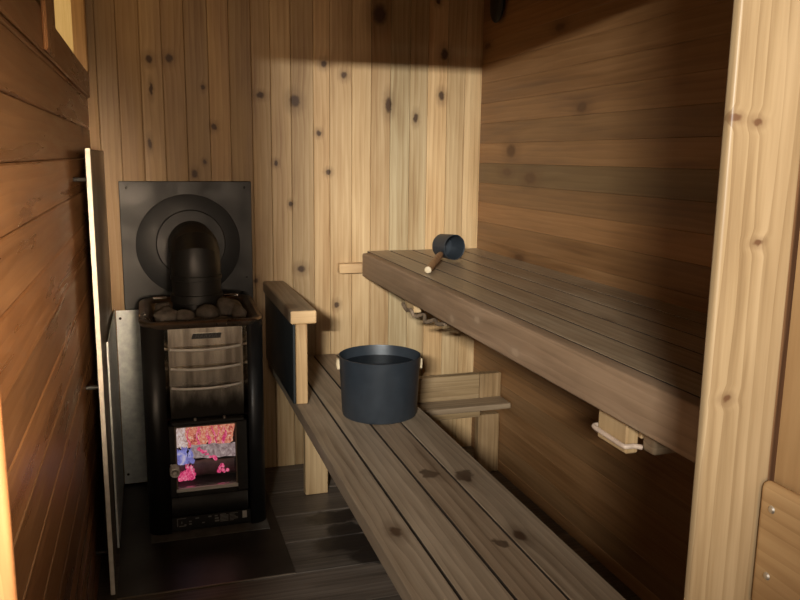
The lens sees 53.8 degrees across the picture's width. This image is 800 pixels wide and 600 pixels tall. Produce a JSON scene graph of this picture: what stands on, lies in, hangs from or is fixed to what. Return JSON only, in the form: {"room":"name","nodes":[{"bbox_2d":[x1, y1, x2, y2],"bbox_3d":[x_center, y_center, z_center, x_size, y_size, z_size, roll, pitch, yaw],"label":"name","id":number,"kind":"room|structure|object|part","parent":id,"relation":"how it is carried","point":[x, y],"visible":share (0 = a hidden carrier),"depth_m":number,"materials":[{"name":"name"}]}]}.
{"room":"sauna","nodes":[
{"label":"sauna","id":0,"kind":"room"},
{"bbox_2d":[0,0,105,599],"bbox_3d":[-0.796,-0.088,1.805,0.050,2.050,2.295,-3,11,-17],"label":"wall","id":1,"kind":"structure","parent":0,"point":[48,352],"depth_m":1.47,"materials":[{"name":"brown wood"}]},
{"bbox_2d":[0,386,17,599],"bbox_3d":[-0.420,0.231,0.742,0.100,1.811,0.016,-3,11,-17],"label":"trim","id":2,"kind":"structure","parent":1,"relation":"attached to","point":[8,585],"depth_m":0.75,"materials":[{"name":"brown wood"}]},
{"bbox_2d":[0,0,89,97],"bbox_3d":[-0.805,-0.800,1.771,0.063,0.537,2.085,-3,11,-17],"label":"window","id":3,"kind":"structure","parent":1,"relation":"in","point":[57,28],"depth_m":1.90,"materials":[{"name":"brown wood"}]},
{"bbox_3d":[-0.702,-0.758,1.538,0.008,0.535,0.130,-3,11,-17],"label":"casing","id":4,"kind":"part","parent":3,"relation":"part of","materials":[{"name":"brown wood"}]},
{"bbox_3d":[-0.965,-0.921,2.191,0.006,0.453,1.030,-3,11,-17],"label":"pane","id":5,"kind":"part","parent":3,"relation":"part of","materials":[{"name":"glass"}]},
{"bbox_2d":[85,0,483,482],"bbox_3d":[-0.401,-0.325,3.134,1.720,2.050,0.040,-3,11,-17],"label":"wall","id":6,"kind":"structure","parent":0,"point":[353,126],"depth_m":3.09,"materials":[{"name":"brown wood"}]},
{"bbox_2d":[118,181,252,309],"bbox_3d":[-0.801,-0.207,2.985,0.479,0.481,0.030,-3,11,-17],"label":"wall plate","id":7,"kind":"object","parent":6,"relation":"attached to","point":[150,211],"visible":0.75,"depth_m":2.96,"materials":[{"name":"grey metal"}]},
{"bbox_2d":[97,446,641,599],"bbox_3d":[-0.087,1.100,1.186,2.250,0.050,4.336,-3,11,-17],"label":"floor","id":8,"kind":"structure","parent":0,"point":[332,558],"depth_m":2.54,"materials":[{"name":"wood"}]},
{"bbox_2d":[73,148,116,594],"bbox_3d":[-0.971,0.158,2.566,0.049,1.277,0.842,-3,11,-17],"label":"shield","id":9,"kind":"object","parent":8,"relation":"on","point":[94,159],"visible":0.96,"depth_m":2.31,"materials":[{"name":"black metal"}]},
{"bbox_2d":[106,309,123,547],"bbox_3d":[-0.992,0.419,2.753,0.006,0.683,0.555,-3,11,-17],"label":"sheet","id":10,"kind":"object","parent":8,"relation":"on","point":[111,345],"visible":1,"depth_m":2.65,"materials":[{"name":"silver metal"}]},
{"bbox_2d":[117,482,295,599],"bbox_3d":[-0.700,0.779,2.757,0.520,0.004,0.865,-3,11,-17],"label":"plate","id":11,"kind":"object","parent":8,"relation":"on","point":[146,568],"visible":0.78,"depth_m":2.52,"materials":[{"name":"black metal"}]},
{"bbox_2d":[116,310,146,483],"bbox_3d":[-0.854,0.367,3.053,0.432,0.683,0.006,-3,11,-17],"label":"sheet","id":12,"kind":"object","parent":11,"relation":"on","point":[128,327],"visible":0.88,"depth_m":3.00,"materials":[{"name":"silver metal"}]},
{"bbox_2d":[151,480,269,543],"bbox_3d":[-0.703,0.756,2.872,0.390,0.002,0.455,-3,11,-17],"label":"slab","id":13,"kind":"object","parent":11,"relation":"on","point":[242,527],"visible":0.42,"depth_m":2.69,"materials":[{"name":"black metal"}]},
{"bbox_2d":[138,293,265,534],"bbox_3d":[-0.701,0.384,2.801,0.402,0.754,0.442,-3,11,-17],"label":"stove","id":14,"kind":"object","parent":13,"relation":"on","point":[196,373],"visible":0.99,"depth_m":2.65,"materials":[{"name":"black paint"}]},
{"bbox_2d":[154,302,170,312],"bbox_3d":[-0.821,0.038,2.730,0.059,0.064,0.077,-7,13,-36],"label":"stone","id":15,"kind":"object","parent":14,"relation":"in","point":[158,306],"visible":0.42,"depth_m":2.71,"materials":[{"name":"grey stone"}]},
{"bbox_2d":[153,306,176,321],"bbox_3d":[-0.783,0.055,2.641,0.084,0.067,0.095,-3,11,-17],"label":"stone","id":16,"kind":"object","parent":14,"relation":"in","point":[166,313],"visible":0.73,"depth_m":2.61,"materials":[{"name":"stone"}]},
{"bbox_3d":[-0.747,0.561,2.611,0.033,0.042,0.052,-3,11,-17],"label":"door handle","id":17,"kind":"part","parent":14,"relation":"part of","materials":[{"name":"metal"}]},
{"bbox_2d":[176,309,195,320],"bbox_3d":[-0.720,0.062,2.648,0.068,0.064,0.095,-3,11,-17],"label":"stone","id":18,"kind":"object","parent":14,"relation":"in","point":[183,314],"visible":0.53,"depth_m":2.62,"materials":[{"name":"brown stone"}]},
{"bbox_2d":[168,221,222,312],"bbox_3d":[-0.740,-0.073,2.846,0.180,0.400,0.328,-3,11,-17],"label":"flue pipe","id":19,"kind":"object","parent":14,"relation":"on","point":[196,275],"visible":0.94,"depth_m":2.71,"materials":[{"name":"black metal"}]},
{"bbox_2d":[176,423,234,481],"bbox_3d":[-0.694,0.500,2.799,0.216,0.230,0.172,-3,11,-17],"label":"fire","id":20,"kind":"object","parent":14,"relation":"in","point":[185,437],"visible":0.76,"depth_m":2.76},
{"bbox_3d":[-0.643,0.240,2.623,0.268,0.316,0.020,-3,11,-17],"label":"panel","id":21,"kind":"part","parent":14,"relation":"part of","materials":[{"name":"metal"}]},
{"bbox_2d":[178,457,235,474],"bbox_3d":[-0.688,0.594,2.805,0.208,0.057,0.057,-1,10,-10],"label":"log","id":22,"kind":"object","parent":14,"relation":"in","point":[204,466],"visible":0.68,"depth_m":2.79,"materials":[{"name":"brown wood"}]},
{"bbox_2d":[190,442,234,457],"bbox_3d":[-0.657,0.530,2.779,0.165,0.051,0.053,-2,11,-14],"label":"log","id":23,"kind":"object","parent":22,"relation":"on","point":[223,449],"visible":0.85,"depth_m":2.76,"materials":[{"name":"grey wood"}]},
{"bbox_2d":[195,304,219,319],"bbox_3d":[-0.654,0.047,2.677,0.080,0.068,0.092,-3,11,-17],"label":"stone","id":24,"kind":"object","parent":14,"relation":"in","point":[206,311],"visible":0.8,"depth_m":2.65,"materials":[{"name":"stone"}]},
{"bbox_3d":[-0.644,0.404,2.644,0.237,0.013,0.026,-3,11,-17],"label":"door rail","id":25,"kind":"part","parent":14,"relation":"part of","materials":[{"name":"black metal"}]},
{"bbox_3d":[-0.649,0.535,2.675,0.259,0.252,0.022,-3,11,-17],"label":"door","id":26,"kind":"part","parent":14,"relation":"part of","materials":[{"name":"black metal"}]},
{"bbox_3d":[-0.650,0.697,2.703,0.253,0.068,0.032,-3,11,-17],"label":"ash drawer","id":27,"kind":"part","parent":14,"relation":"part of","materials":[{"name":"black metal"}]},
{"bbox_2d":[216,297,234,317],"bbox_3d":[-0.600,0.030,2.714,0.064,0.081,0.087,-3,11,-17],"label":"stone","id":28,"kind":"object","parent":14,"relation":"in","point":[225,305],"visible":0.74,"depth_m":2.69,"materials":[{"name":"stone"}]},
{"bbox_2d":[231,299,241,305],"bbox_3d":[-0.591,0.034,2.793,0.065,0.072,0.086,-3,11,-17],"label":"stone","id":29,"kind":"object","parent":14,"relation":"in","point":[233,300],"visible":0.23,"depth_m":2.78,"materials":[{"name":"stone"}]},
{"bbox_2d":[232,304,246,317],"bbox_3d":[-0.551,0.048,2.696,0.051,0.064,0.078,-3,11,-17],"label":"stone","id":30,"kind":"object","parent":14,"relation":"in","point":[237,311],"visible":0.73,"depth_m":2.67,"materials":[{"name":"grey stone"}]},
{"bbox_2d":[268,353,625,599],"bbox_3d":[0.234,0.641,2.287,0.894,0.468,2.262,-3,11,-17],"label":"bench","id":31,"kind":"object","parent":8,"relation":"on","point":[433,514],"visible":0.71,"depth_m":1.89,"materials":[{"name":"brown wood"}]},
{"bbox_2d":[263,281,316,403],"bbox_3d":[-0.406,0.133,2.852,0.085,0.312,0.641,-3,11,-17],"label":"guard","id":32,"kind":"object","parent":31,"relation":"on","point":[287,314],"visible":1,"depth_m":2.65,"materials":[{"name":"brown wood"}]},
{"bbox_3d":[-0.406,0.001,2.830,0.085,0.044,0.637,-3,11,-17],"label":"rail","id":33,"kind":"part","parent":32,"relation":"part of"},
{"bbox_3d":[-0.324,0.206,2.575,0.038,0.268,0.038,-3,11,-17],"label":"post","id":34,"kind":"part","parent":32,"relation":"part of","materials":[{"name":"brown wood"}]},
{"bbox_3d":[-0.310,0.056,2.533,0.084,0.043,0.012,-3,11,-17],"label":"rail","id":35,"kind":"part","parent":32,"relation":"part of","materials":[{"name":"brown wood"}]},
{"bbox_3d":[-0.320,0.526,2.987,0.087,0.430,0.039,-3,11,-17],"label":"leg","id":36,"kind":"part","parent":31,"relation":"part of","materials":[{"name":"brown wood"}]},
{"bbox_2d":[336,345,421,424],"bbox_3d":[-0.060,0.264,2.486,0.267,0.193,0.257,-3,11,-17],"label":"bucket","id":37,"kind":"object","parent":31,"relation":"on","point":[379,383],"visible":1,"depth_m":2.39,"materials":[{"name":"black metal"}]},
{"bbox_3d":[0.024,0.455,3.071,0.624,0.052,0.015,-3,11,-17],"label":"rail","id":38,"kind":"part","parent":31,"relation":"part of","materials":[{"name":"brown wood"}]},
{"bbox_3d":[0.355,0.582,3.234,0.092,0.248,0.039,-3,11,-17],"label":"leg","id":39,"kind":"part","parent":31,"relation":"part of","materials":[{"name":"brown wood"}]},
{"bbox_2d":[471,0,733,599],"bbox_3d":[0.696,-0.194,2.266,0.040,2.129,2.295,-3,11,-17],"label":"wall","id":40,"kind":"structure","parent":0,"point":[601,126],"depth_m":2.43,"materials":[{"name":"brown wood"}]},
{"bbox_2d":[490,0,504,22],"bbox_3d":[0.373,-1.147,3.028,0.036,0.156,0.110,-3,11,-17],"label":"wall fixture","id":41,"kind":"object","parent":40,"relation":"attached to","point":[496,6],"visible":1,"depth_m":3.01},
{"bbox_2d":[337,248,706,462],"bbox_3d":[0.379,0.070,2.229,0.610,0.171,2.265,-3,11,-17],"label":"bench","id":42,"kind":"object","parent":40,"relation":"attached to","point":[637,359],"visible":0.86,"depth_m":1.83,"materials":[{"name":"brown wood"}]},
{"bbox_2d":[401,302,446,325],"bbox_3d":[0.072,0.054,2.596,0.042,0.037,0.368,-3,11,-17],"label":"cord","id":43,"kind":"object","parent":42,"relation":"hanging from","point":[425,321],"visible":0.91,"depth_m":2.59,"materials":[{"name":"beige fabric"}]},
{"bbox_2d":[425,234,464,272],"bbox_3d":[0.165,-0.172,2.793,0.124,0.098,0.434,2,10,6],"label":"ladle","id":44,"kind":"object","parent":42,"relation":"on","point":[448,246],"visible":1,"depth_m":2.93,"materials":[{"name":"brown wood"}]},
{"bbox_3d":[0.120,-0.132,2.737,0.026,0.038,0.292,3,10,11],"label":"handle","id":45,"kind":"part","parent":44,"relation":"part of","materials":[{"name":"brown wood"}]},
{"bbox_2d":[432,234,464,259],"bbox_3d":[0.180,-0.201,2.947,0.094,0.094,0.090,-5,12,-31],"label":"cup","id":46,"kind":"object","parent":44,"relation":"attached to","point":[452,246],"depth_m":2.94,"materials":[{"name":"metal"}]},
{"bbox_3d":[0.439,0.003,2.234,0.484,0.036,2.262,-3,11,-17],"label":"seat","id":47,"kind":"part","parent":42,"relation":"part of","materials":[{"name":"brown wood"}]},
{"bbox_2d":[592,422,642,449],"bbox_3d":[0.420,0.265,1.532,0.041,0.015,0.129,-3,11,-17],"label":"cord","id":48,"kind":"object","parent":42,"relation":"attached to","point":[595,427],"visible":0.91,"depth_m":1.50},
{"bbox_2d":[767,162,799,480],"bbox_3d":[-0.029,0.093,0.856,2.250,2.050,0.010,-3,11,-17],"label":"wall","id":49,"kind":"structure","parent":0,"point":[796,223],"depth_m":1.01,"materials":[{"name":"brown wood"}]},
{"bbox_2d":[684,0,799,599],"bbox_3d":[0.427,0.193,1.007,0.108,1.811,0.016,-3,11,-17],"label":"door frame","id":50,"kind":"structure","parent":49,"relation":"attached to","point":[760,158],"depth_m":0.96,"materials":[{"name":"beige wood"}]},
{"bbox_2d":[774,233,799,494],"bbox_3d":[0.589,0.129,0.701,0.018,2.050,0.633,-3,11,-17],"label":"wall","id":51,"kind":"structure","parent":0,"point":[787,468],"depth_m":0.98,"materials":[{"name":"brown wood"}]},
{"bbox_2d":[752,480,799,599],"bbox_3d":[0.564,0.371,0.749,0.022,0.176,0.614,-3,11,-17],"label":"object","id":52,"kind":"structure","parent":51,"relation":"attached to","point":[777,561],"depth_m":0.99,"materials":[{"name":"brown wood"}]}
]}

